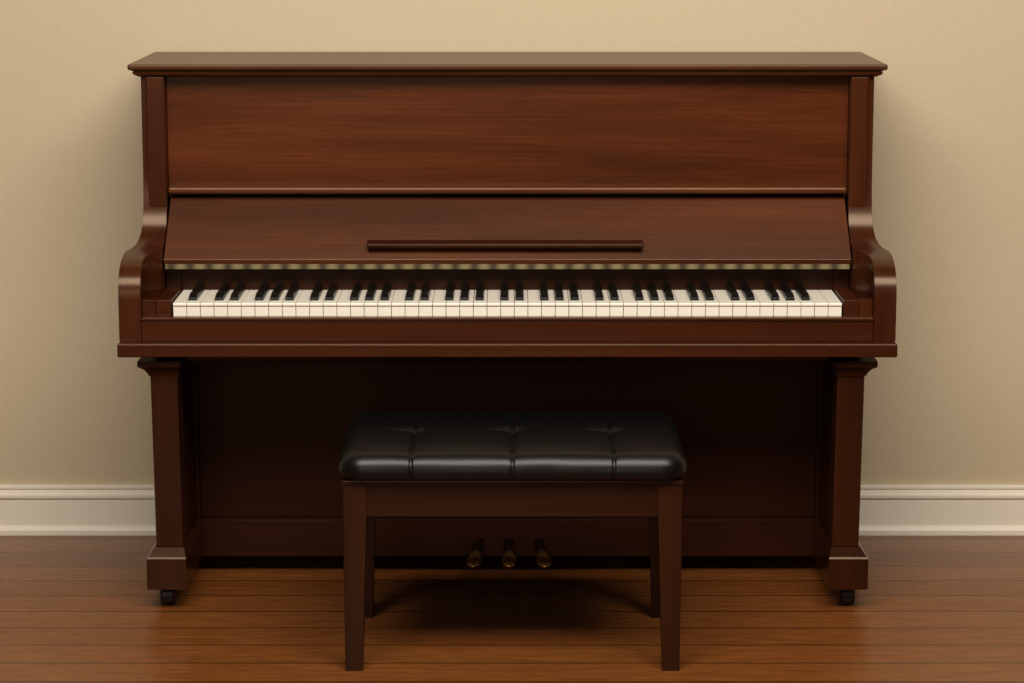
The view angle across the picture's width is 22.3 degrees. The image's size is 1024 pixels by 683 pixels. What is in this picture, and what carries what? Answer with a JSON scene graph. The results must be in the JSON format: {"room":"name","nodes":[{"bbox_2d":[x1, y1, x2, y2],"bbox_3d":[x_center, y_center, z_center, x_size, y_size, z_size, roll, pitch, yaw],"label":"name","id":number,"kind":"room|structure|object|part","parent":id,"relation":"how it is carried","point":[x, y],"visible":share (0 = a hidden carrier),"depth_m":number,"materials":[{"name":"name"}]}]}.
{"room":"music room","nodes":[
{"label":"music room","id":0,"kind":"room"},
{"bbox_2d":[0,0,1023,484],"bbox_3d":[0.000,-0.957,6.310,8.000,2.900,0.100,0,10,0],"label":"wall","id":1,"kind":"structure","parent":0,"point":[948,155],"depth_m":6.35,"materials":[{"name":"beige paint"}]},
{"bbox_2d":[0,485,1023,534],"bbox_3d":[0.000,0.421,6.489,8.000,0.124,0.026,0,10,0],"label":"baseboard","id":2,"kind":"structure","parent":1,"relation":"attached to","point":[24,509],"depth_m":6.48,"materials":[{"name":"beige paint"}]},
{"bbox_2d":[0,535,1023,682],"bbox_3d":[0.000,1.171,2.877,8.000,0.100,7.600,0,10,0],"label":"floor","id":3,"kind":"structure","parent":0,"point":[74,608],"depth_m":5.75,"materials":[{"name":"brown wood"}]},
{"bbox_2d":[117,52,897,604],"bbox_3d":[-0.010,-0.044,6.016,1.704,1.203,0.709,0,10,0],"label":"upright piano","id":4,"kind":"object","parent":3,"relation":"on","point":[327,239],"visible":1,"depth_m":5.88,"materials":[{"name":"brown wood"}]},
{"bbox_3d":[-0.821,-0.190,5.791,0.078,0.340,0.256,0,10,0],"label":"arm","id":5,"kind":"part","parent":4,"relation":"part of","materials":[{"name":"brown wood"}]},
{"bbox_3d":[-0.765,0.261,5.797,0.064,0.387,0.072,0,10,0],"label":"leg","id":6,"kind":"part","parent":4,"relation":"part of","materials":[{"name":"brown wood"}]},
{"bbox_3d":[-0.015,-0.217,5.831,0.619,0.017,0.030,0,10,0],"label":"fallboard handle","id":7,"kind":"part","parent":4,"relation":"part of","materials":[{"name":"brown wood"}]},
{"bbox_3d":[-0.010,-0.467,5.909,1.543,0.274,0.020,0,10,0],"label":"panel","id":8,"kind":"part","parent":4,"relation":"part of","materials":[{"name":"brown wood"}]},
{"bbox_3d":[-0.010,-0.653,6.042,1.704,0.013,0.447,0,10,0],"label":"lid","id":9,"kind":"part","parent":4,"relation":"part of","materials":[{"name":"brown wood"}]},
{"bbox_3d":[-0.010,-0.171,5.850,1.536,0.012,0.039,0,10,0],"label":"felt rail","id":10,"kind":"part","parent":4,"relation":"part of","materials":[{"name":"red fabric"}]},
{"bbox_3d":[-0.010,-0.638,6.044,1.690,0.016,0.434,0,10,0],"label":"cornice","id":11,"kind":"part","parent":4,"relation":"part of","materials":[{"name":"brown wood"}]},
{"bbox_3d":[-0.010,0.011,5.852,1.400,0.013,0.338,0,10,0],"label":"bed molding","id":12,"kind":"part","parent":4,"relation":"part of","materials":[{"name":"brown wood"}]},
{"bbox_3d":[-0.010,0.190,6.104,1.447,0.452,0.020,0,10,0],"label":"panel","id":13,"kind":"part","parent":4,"relation":"part of","materials":[{"name":"brown wood"}]},
{"bbox_3d":[0.745,0.261,5.797,0.064,0.387,0.072,0,10,0],"label":"leg","id":14,"kind":"part","parent":4,"relation":"part of","materials":[{"name":"brown wood"}]},
{"bbox_3d":[0.801,-0.190,5.791,0.078,0.340,0.256,0,10,0],"label":"arm","id":15,"kind":"part","parent":4,"relation":"part of","materials":[{"name":"brown wood"}]},
{"bbox_2d":[338,411,686,670],"bbox_3d":[0.001,0.413,5.540,0.715,0.468,0.481,0,10,0],"label":"piano bench","id":16,"kind":"object","parent":3,"relation":"on","point":[391,463],"visible":1,"depth_m":5.31,"materials":[{"name":"black leather"}]},
{"bbox_3d":[-0.321,0.483,5.359,0.050,0.394,0.052,0,10,0],"label":"leg","id":17,"kind":"part","parent":16,"relation":"part of","materials":[{"name":"brown wood"}]},
{"bbox_3d":[-0.321,0.416,5.736,0.050,0.394,0.052,0,10,0],"label":"leg","id":18,"kind":"part","parent":16,"relation":"part of","materials":[{"name":"brown wood"}]},
{"bbox_2d":[338,411,686,480],"bbox_3d":[0.001,0.214,5.505,0.715,0.062,0.481,0,10,0],"label":"seat cushion","id":19,"kind":"object","parent":16,"relation":"on","point":[378,445],"depth_m":5.33,"materials":[{"name":"black leather"}]},
{"bbox_3d":[0.323,0.416,5.736,0.050,0.394,0.052,0,10,0],"label":"leg","id":20,"kind":"part","parent":16,"relation":"part of","materials":[{"name":"brown wood"}]},
{"bbox_3d":[0.323,0.483,5.359,0.050,0.394,0.052,0,10,0],"label":"leg","id":21,"kind":"part","parent":16,"relation":"part of","materials":[{"name":"brown wood"}]}
]}

